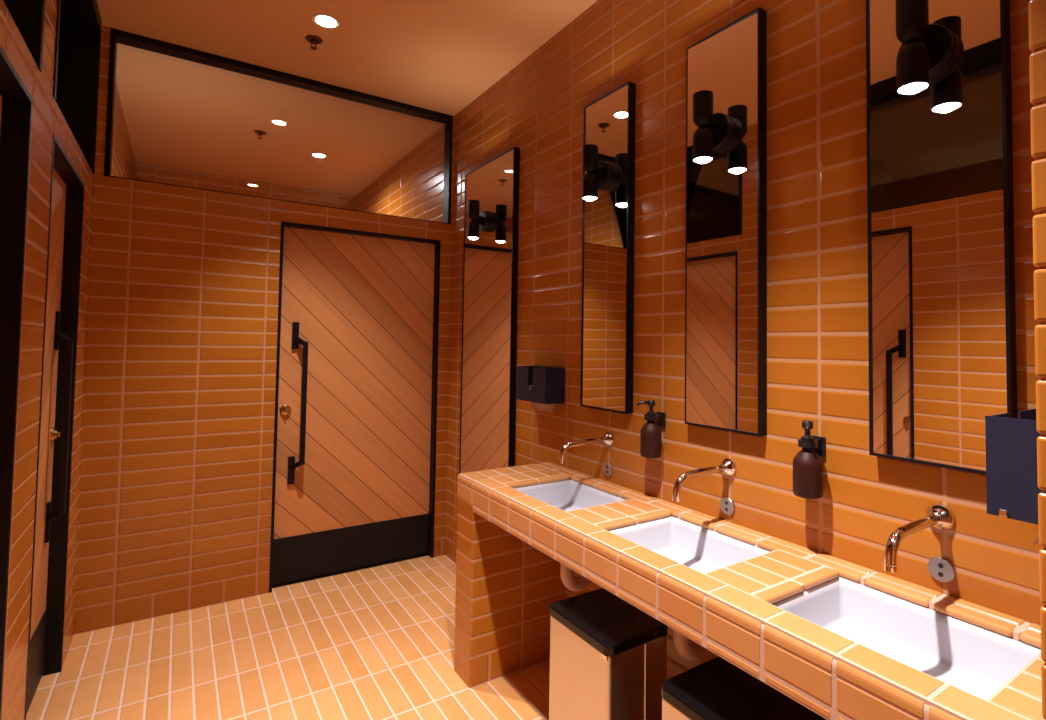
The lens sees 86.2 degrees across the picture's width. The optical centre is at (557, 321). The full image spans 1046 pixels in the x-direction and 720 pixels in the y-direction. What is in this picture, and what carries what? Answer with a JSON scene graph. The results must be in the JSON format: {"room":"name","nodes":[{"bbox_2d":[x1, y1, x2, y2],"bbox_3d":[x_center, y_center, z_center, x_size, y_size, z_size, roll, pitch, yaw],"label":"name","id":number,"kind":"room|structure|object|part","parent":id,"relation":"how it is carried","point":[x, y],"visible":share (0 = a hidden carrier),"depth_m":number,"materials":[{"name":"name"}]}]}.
{"room":"public restroom","nodes":[
{"label":"public restroom","id":0,"kind":"room"},
{"bbox_2d":[0,0,134,719],"bbox_3d":[-1.541,-0.027,1.495,0.150,2.913,7.850,2,-3,-34],"label":"wall","id":1,"kind":"structure","parent":0,"point":[47,118],"depth_m":1.70,"materials":[{"name":"orange tile"}]},
{"bbox_2d":[0,45,32,719],"bbox_3d":[-1.345,0.393,1.190,0.159,2.055,0.686,2,-3,-34],"label":"door","id":2,"kind":"structure","parent":1,"relation":"in","point":[16,102],"depth_m":1.50,"materials":[{"name":"brown wood"}]},
{"bbox_2d":[3,0,44,71],"bbox_3d":[-1.157,-1.123,1.002,0.149,0.746,1.450,2,-3,-34],"label":"window","id":3,"kind":"structure","parent":1,"relation":"in","point":[28,16],"depth_m":1.60,"materials":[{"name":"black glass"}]},
{"bbox_2d":[24,133,84,719],"bbox_3d":[-1.920,0.418,2.035,0.159,2.055,0.716,2,-3,-34],"label":"door","id":4,"kind":"structure","parent":1,"relation":"in","point":[61,313],"depth_m":2.26,"materials":[{"name":"brown wood"}]},
{"bbox_3d":[-1.936,1.298,1.998,0.049,0.250,0.678,2,-3,-34],"label":"kick plate","id":5,"kind":"part","parent":4,"relation":"part of","materials":[{"name":"black metal"}]},
{"bbox_3d":[-2.044,0.420,2.255,0.014,0.925,0.036,2,-3,-34],"label":"pull handle","id":6,"kind":"part","parent":4,"relation":"part of","materials":[{"name":"black metal"}]},
{"bbox_3d":[-2.013,0.771,2.232,0.073,0.053,0.024,0,-2,11],"label":"handle arm","id":7,"kind":"part","parent":4,"relation":"part of"},
{"bbox_3d":[-2.003,0.069,2.260,0.073,0.053,0.024,0,-2,11],"label":"handle arm","id":8,"kind":"part","parent":4,"relation":"part of"},
{"bbox_2d":[53,0,101,174],"bbox_3d":[-1.969,-1.088,2.196,0.149,0.746,1.038,2,-3,-34],"label":"window","id":9,"kind":"structure","parent":1,"relation":"in","point":[79,22],"depth_m":2.60,"materials":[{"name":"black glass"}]},
{"bbox_3d":[-2.015,-1.060,2.164,0.002,0.675,0.978,2,-3,-34],"label":"pane","id":10,"kind":"part","parent":9,"relation":"part of","materials":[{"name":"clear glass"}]},
{"bbox_2d":[135,162,354,209],"bbox_3d":[-2.965,0.103,5.362,1.846,2.913,0.150,2,-3,-34],"label":"wall","id":11,"kind":"structure","parent":0,"point":[146,172],"depth_m":5.28,"materials":[{"name":"orange tile"}]},
{"bbox_2d":[74,26,453,634],"bbox_3d":[-2.188,0.015,2.795,3.450,2.913,0.150,2,-3,-34],"label":"wall","id":12,"kind":"structure","parent":0,"point":[178,446],"depth_m":2.87,"materials":[{"name":"orange tile"}]},
{"bbox_2d":[104,28,452,223],"bbox_3d":[-1.481,-1.046,3.266,1.802,0.734,0.090,2,-3,-34],"label":"window","id":13,"kind":"structure","parent":12,"relation":"in","point":[116,36],"depth_m":3.12,"materials":[{"name":"black metal"}]},
{"bbox_2d":[269,221,440,592],"bbox_3d":[-1.221,0.479,3.429,0.952,2.060,0.166,2,-3,-34],"label":"door","id":14,"kind":"structure","parent":12,"relation":"in","point":[353,482],"depth_m":3.39,"materials":[{"name":"brown wood"}]},
{"bbox_3d":[-1.518,0.464,3.198,0.036,0.925,0.014,2,-3,-34],"label":"pull handle","id":15,"kind":"part","parent":14,"relation":"part of","materials":[{"name":"black metal"}]},
{"bbox_3d":[-1.487,0.815,3.179,0.072,0.053,0.024,0,-2,12],"label":"handle arm","id":16,"kind":"part","parent":14,"relation":"part of"},
{"bbox_3d":[-1.477,0.113,3.207,0.072,0.053,0.024,0,-2,12],"label":"handle arm","id":17,"kind":"part","parent":14,"relation":"part of"},
{"bbox_3d":[-1.234,1.361,3.396,0.914,0.250,0.049,2,-3,-34],"label":"kick plate","id":18,"kind":"part","parent":14,"relation":"part of","materials":[{"name":"black metal"}]},
{"bbox_2d":[26,555,549,719],"bbox_3d":[-1.374,1.486,1.564,3.710,0.100,8.050,2,-3,-34],"label":"floor","id":19,"kind":"structure","parent":0,"point":[378,642],"depth_m":2.39,"materials":[{"name":"orange tile"}]},
{"bbox_2d":[549,588,667,719],"bbox_3d":[0.150,1.188,1.734,0.246,0.550,0.313,2,-3,-34],"label":"waste bin","id":20,"kind":"object","parent":19,"relation":"on","point":[608,656],"visible":0.88,"depth_m":1.65,"materials":[{"name":"metal"}]},
{"bbox_3d":[0.153,0.926,1.744,0.246,0.026,0.313,2,-3,-34],"label":"bin lid","id":21,"kind":"part","parent":20,"relation":"part of","materials":[{"name":"black plastic"}]},
{"bbox_2d":[661,656,826,719],"bbox_3d":[0.432,1.175,1.319,0.246,0.550,0.313,2,-3,-34],"label":"waste bin","id":22,"kind":"object","parent":19,"relation":"on","point":[716,688],"visible":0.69,"depth_m":1.34,"materials":[{"name":"metal"}]},
{"bbox_2d":[454,462,1044,719],"bbox_3d":[0.312,1.050,1.703,0.471,0.828,1.982,2,-3,-34],"label":"countertop","id":23,"kind":"structure","parent":19,"relation":"on","point":[512,544],"depth_m":1.43,"materials":[{"name":"tile"}]},
{"bbox_2d":[514,479,625,511],"bbox_3d":[0.037,0.723,2.134,0.334,0.110,0.427,2,-3,-34],"label":"sink","id":24,"kind":"object","parent":23,"relation":"in","point":[565,495],"visible":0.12,"depth_m":2.31,"materials":[{"name":"white ceramic"}]},
{"bbox_2d":[560,563,591,590],"bbox_3d":[0.118,0.911,2.181,0.264,0.254,0.088,2,-3,-34],"label":"drain pipe","id":25,"kind":"object","parent":24,"relation":"attached to","point":[572,582],"visible":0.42,"depth_m":2.11,"materials":[{"name":"plastic"}]},
{"bbox_2d":[609,516,770,573],"bbox_3d":[0.373,0.709,1.639,0.334,0.110,0.429,2,-3,-34],"label":"sink","id":26,"kind":"object","parent":23,"relation":"in","point":[703,550],"visible":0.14,"depth_m":1.79,"materials":[{"name":"white ceramic"}]},
{"bbox_2d":[673,629,708,659],"bbox_3d":[0.448,0.889,1.697,0.264,0.238,0.088,2,-3,-34],"label":"drain pipe","id":27,"kind":"object","parent":26,"relation":"attached to","point":[687,648],"visible":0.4,"depth_m":1.63,"materials":[{"name":"plastic"}]},
{"bbox_2d":[772,576,1040,699],"bbox_3d":[0.703,0.694,1.155,0.334,0.110,0.434,2,-3,-34],"label":"sink","id":28,"kind":"object","parent":23,"relation":"in","point":[973,659],"visible":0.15,"depth_m":1.25,"materials":[{"name":"white ceramic"}]},
{"bbox_2d":[97,0,597,195],"bbox_3d":[-1.334,-1.525,1.681,3.710,0.100,8.050,2,-3,-34],"label":"ceiling","id":29,"kind":"structure","parent":0,"point":[441,56],"depth_m":3.19,"materials":[{"name":"paint"}]},
{"bbox_2d":[254,130,265,138],"bbox_3d":[-2.187,-1.368,4.091,0.080,0.050,0.080,2,-3,-34],"label":"sprinkler head","id":30,"kind":"object","parent":29,"relation":"attached to","point":[259,132],"visible":1,"depth_m":4.08},
{"bbox_2d":[305,35,322,49],"bbox_3d":[-1.233,-1.404,2.817,0.080,0.050,0.080,2,-3,-34],"label":"sprinkler head","id":31,"kind":"object","parent":29,"relation":"attached to","point":[312,39],"visible":1,"depth_m":2.81},
{"bbox_2d":[311,153,326,157],"bbox_3d":[-1.964,-1.366,4.582,0.120,0.010,0.120,2,-3,-34],"label":"recessed light","id":32,"kind":"object","parent":29,"relation":"in","point":[318,155],"visible":1,"depth_m":4.57,"materials":[{"name":"white"}]},
{"bbox_2d":[312,14,339,28],"bbox_3d":[-1.104,-1.429,2.654,0.120,0.010,0.120,2,-3,-34],"label":"recessed light","id":33,"kind":"object","parent":29,"relation":"in","point":[323,20],"visible":1,"depth_m":2.65,"materials":[{"name":"white"}]},
{"bbox_2d":[355,0,1044,678],"bbox_3d":[0.110,0.039,2.616,0.150,2.913,7.850,2,-3,-34],"label":"wall","id":34,"kind":"structure","parent":0,"point":[818,356],"depth_m":1.74,"materials":[{"name":"orange tile"}]},
{"bbox_2d":[459,147,519,473],"bbox_3d":[-0.409,0.211,3.203,0.036,2.280,0.620,2,-3,-34],"label":"mirror","id":35,"kind":"object","parent":34,"relation":"attached to","point":[490,261],"visible":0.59,"depth_m":3.15,"materials":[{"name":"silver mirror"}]},
{"bbox_2d":[468,200,491,239],"bbox_3d":[-0.456,-0.579,3.187,0.120,0.227,0.118,2,-3,-34],"label":"wall sconce","id":36,"kind":"object","parent":35,"relation":"attached to","point":[482,221],"visible":1,"depth_m":3.16,"materials":[{"name":"black metal"}]},
{"bbox_3d":[-0.480,-0.528,3.169,0.064,0.105,0.064,2,-3,-34],"label":"lamp shade","id":37,"kind":"part","parent":36,"relation":"part of","materials":[{"name":"black metal"}]},
{"bbox_3d":[-0.479,-0.635,3.173,0.064,0.105,0.064,2,-3,-34],"label":"lamp shade","id":38,"kind":"part","parent":36,"relation":"part of","materials":[{"name":"black metal"}]},
{"bbox_3d":[-0.452,-0.581,3.190,0.041,0.044,0.028,2,-3,-34],"label":"arm","id":39,"kind":"part","parent":36,"relation":"part of"},
{"bbox_2d":[516,366,564,403],"bbox_3d":[-0.088,0.296,2.658,0.110,0.162,0.262,2,-3,-34],"label":"paper towel dispenser","id":40,"kind":"object","parent":34,"relation":"attached to","point":[548,383],"visible":1,"depth_m":2.57,"materials":[{"name":"black metal"}]},
{"bbox_3d":[-0.129,0.295,2.630,0.003,0.161,0.256,2,-3,-34],"label":"plate","id":41,"kind":"part","parent":40,"relation":"part of","materials":[{"name":"black metal"}]},
{"bbox_2d":[530,385,554,411],"bbox_3d":[-0.085,0.366,2.658,0.082,0.109,0.230,2,-3,-34],"label":"paper towel","id":42,"kind":"object","parent":40,"relation":"hanging from","point":[538,406],"visible":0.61,"depth_m":2.64,"materials":[{"name":"paper"}]},
{"bbox_2d":[558,432,613,463],"bbox_3d":[0.108,0.502,2.232,0.252,0.102,0.060,2,-3,-34],"label":"faucet","id":43,"kind":"object","parent":34,"relation":"attached to","point":[607,439],"visible":1,"depth_m":2.23,"materials":[{"name":"silver metal"}]},
{"bbox_3d":[0.100,0.507,2.227,0.232,0.076,0.023,2,-3,-34],"label":"spout","id":44,"kind":"part","parent":43,"relation":"part of","materials":[{"name":"silver metal"}]},
{"bbox_2d":[580,81,635,413],"bbox_3d":[0.205,-0.296,2.329,0.036,1.318,0.300,2,-3,-34],"label":"mirror","id":45,"kind":"object","parent":34,"relation":"attached to","point":[608,224],"visible":1,"depth_m":2.29,"materials":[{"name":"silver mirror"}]},
{"bbox_2d":[582,144,615,200],"bbox_3d":[0.154,-0.606,2.289,0.120,0.227,0.118,2,-3,-34],"label":"wall sconce","id":46,"kind":"object","parent":45,"relation":"attached to","point":[601,175],"visible":1,"depth_m":2.26,"materials":[{"name":"black metal"}]},
{"bbox_3d":[0.131,-0.555,2.272,0.064,0.105,0.064,2,-3,-34],"label":"lamp shade","id":47,"kind":"part","parent":46,"relation":"part of","materials":[{"name":"black metal"}]},
{"bbox_3d":[0.132,-0.662,2.276,0.064,0.105,0.064,2,-3,-34],"label":"lamp shade","id":48,"kind":"part","parent":46,"relation":"part of","materials":[{"name":"black metal"}]},
{"bbox_3d":[0.159,-0.607,2.292,0.041,0.044,0.028,2,-3,-34],"label":"arm","id":49,"kind":"part","parent":46,"relation":"part of"},
{"bbox_2d":[603,463,612,475],"bbox_3d":[0.205,0.609,2.299,0.009,0.055,0.055,2,-3,-34],"label":"sensor","id":50,"kind":"object","parent":34,"relation":"attached to","point":[607,468],"visible":1,"depth_m":2.29,"materials":[{"name":"silver metal"}]},
{"bbox_2d":[644,412,665,427],"bbox_3d":[0.351,0.359,2.037,0.079,0.054,0.049,2,-3,-34],"label":"bracket","id":51,"kind":"object","parent":34,"relation":"attached to","point":[660,417],"visible":0.91,"depth_m":2.04,"materials":[{"name":"black plastic"}]},
{"bbox_2d":[636,400,661,458],"bbox_3d":[0.335,0.388,2.025,0.084,0.206,0.076,2,-3,-34],"label":"soap bottle","id":52,"kind":"object","parent":51,"relation":"on","point":[650,434],"visible":0.96,"depth_m":2.00,"materials":[{"name":"brown plastic"}]},
{"bbox_3d":[0.380,0.360,2.056,0.010,0.054,0.042,2,-3,-34],"label":"wall plate","id":53,"kind":"part","parent":51,"relation":"part of","materials":[{"name":"black plastic"}]},
{"bbox_2d":[672,458,736,501],"bbox_3d":[0.449,0.487,1.731,0.252,0.102,0.060,2,-3,-34],"label":"faucet","id":54,"kind":"object","parent":34,"relation":"attached to","point":[727,466],"visible":1,"depth_m":1.72,"materials":[{"name":"silver metal"}]},
{"bbox_3d":[0.441,0.492,1.726,0.232,0.076,0.023,2,-3,-34],"label":"spout","id":55,"kind":"part","parent":54,"relation":"part of","materials":[{"name":"silver metal"}]},
{"bbox_2d":[685,7,766,435],"bbox_3d":[0.544,-0.311,1.831,0.036,1.318,0.300,2,-3,-34],"label":"mirror","id":56,"kind":"object","parent":34,"relation":"attached to","point":[726,233],"visible":1,"depth_m":1.79,"materials":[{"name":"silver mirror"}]},
{"bbox_2d":[693,90,735,163],"bbox_3d":[0.487,-0.620,1.800,0.120,0.227,0.118,2,-3,-34],"label":"wall sconce","id":57,"kind":"object","parent":56,"relation":"attached to","point":[715,132],"visible":1,"depth_m":1.77,"materials":[{"name":"black metal"}]},
{"bbox_3d":[0.463,-0.569,1.782,0.064,0.105,0.064,2,-3,-34],"label":"lamp shade","id":58,"kind":"part","parent":57,"relation":"part of","materials":[{"name":"black metal"}]},
{"bbox_3d":[0.465,-0.676,1.786,0.064,0.105,0.064,2,-3,-34],"label":"lamp shade","id":59,"kind":"part","parent":57,"relation":"part of","materials":[{"name":"black metal"}]},
{"bbox_3d":[0.492,-0.622,1.803,0.041,0.044,0.028,2,-3,-34],"label":"arm","id":60,"kind":"part","parent":57,"relation":"part of"},
{"bbox_2d":[720,497,734,514],"bbox_3d":[0.546,0.594,1.798,0.009,0.055,0.055,2,-3,-34],"label":"sensor","id":61,"kind":"object","parent":34,"relation":"attached to","point":[727,505],"visible":1,"depth_m":1.79,"materials":[{"name":"silver metal"}]},
{"bbox_2d":[798,435,825,456],"bbox_3d":[0.695,0.344,1.532,0.079,0.054,0.049,2,-3,-34],"label":"bracket","id":62,"kind":"object","parent":34,"relation":"attached to","point":[818,445],"visible":0.91,"depth_m":1.53,"materials":[{"name":"black plastic"}]},
{"bbox_2d":[793,420,822,498],"bbox_3d":[0.678,0.373,1.519,0.086,0.206,0.076,2,-3,-34],"label":"soap bottle","id":63,"kind":"object","parent":62,"relation":"on","point":[807,465],"visible":0.94,"depth_m":1.49,"materials":[{"name":"brown plastic"}]},
{"bbox_3d":[0.723,0.346,1.551,0.010,0.054,0.042,2,-3,-34],"label":"wall plate","id":64,"kind":"part","parent":62,"relation":"part of","materials":[{"name":"black plastic"}]},
{"bbox_2d":[884,503,954,572],"bbox_3d":[0.789,0.472,1.230,0.252,0.102,0.060,2,-3,-34],"label":"faucet","id":65,"kind":"object","parent":34,"relation":"attached to","point":[938,516],"visible":1,"depth_m":1.22,"materials":[{"name":"silver metal"}]},
{"bbox_3d":[0.781,0.477,1.225,0.232,0.076,0.023,2,-3,-34],"label":"spout","id":66,"kind":"part","parent":65,"relation":"part of","materials":[{"name":"silver metal"}]},
{"bbox_2d":[866,0,1017,474],"bbox_3d":[0.891,-0.326,1.321,0.036,1.318,0.292,2,-3,-34],"label":"mirror","id":67,"kind":"object","parent":34,"relation":"attached to","point":[942,308],"visible":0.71,"depth_m":1.29,"materials":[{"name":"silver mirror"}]},
{"bbox_2d":[896,0,957,94],"bbox_3d":[0.834,-0.635,1.291,0.120,0.227,0.118,2,-3,-34],"label":"wall sconce","id":68,"kind":"object","parent":67,"relation":"attached to","point":[926,50],"visible":1,"depth_m":1.26,"materials":[{"name":"black metal"}]},
{"bbox_3d":[0.811,-0.691,1.277,0.064,0.105,0.064,2,-3,-34],"label":"lamp shade","id":69,"kind":"part","parent":68,"relation":"part of","materials":[{"name":"black metal"}]},
{"bbox_3d":[0.810,-0.584,1.273,0.064,0.105,0.064,2,-3,-34],"label":"lamp shade","id":70,"kind":"part","parent":68,"relation":"part of","materials":[{"name":"black metal"}]},
{"bbox_3d":[0.838,-0.637,1.294,0.041,0.044,0.028,2,-3,-34],"label":"arm","id":71,"kind":"part","parent":68,"relation":"part of"},
{"bbox_2d":[928,557,955,582],"bbox_3d":[0.890,0.575,1.293,0.009,0.055,0.055,2,-3,-34],"label":"sensor","id":72,"kind":"object","parent":34,"relation":"attached to","point":[941,569],"visible":1,"depth_m":1.29,"materials":[{"name":"silver metal"}]},
{"bbox_2d":[1028,0,1045,719],"bbox_3d":[1.318,-0.036,0.261,0.500,2.913,1.594,2,-3,-34],"label":"wall","id":73,"kind":"structure","parent":0,"point":[1036,8],"depth_m":0.78,"materials":[{"name":"orange tile"}]},
{"bbox_2d":[985,408,1042,524],"bbox_3d":[0.851,0.241,0.962,0.266,0.162,0.110,2,-3,-34],"label":"paper towel dispenser","id":74,"kind":"object","parent":73,"relation":"attached to","point":[1012,490],"visible":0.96,"depth_m":0.90,"materials":[{"name":"black metal"}]},
{"bbox_3d":[0.825,0.243,1.004,0.256,0.161,0.003,2,-3,-34],"label":"plate","id":75,"kind":"part","parent":74,"relation":"part of","materials":[{"name":"black metal"}]},
{"bbox_2d":[1032,534,1038,545],"bbox_3d":[0.854,0.311,0.956,0.230,0.109,0.082,2,-3,-34],"label":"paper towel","id":76,"kind":"object","parent":74,"relation":"hanging from","point":[1036,541],"visible":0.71,"depth_m":0.90,"materials":[{"name":"paper"}]}
]}

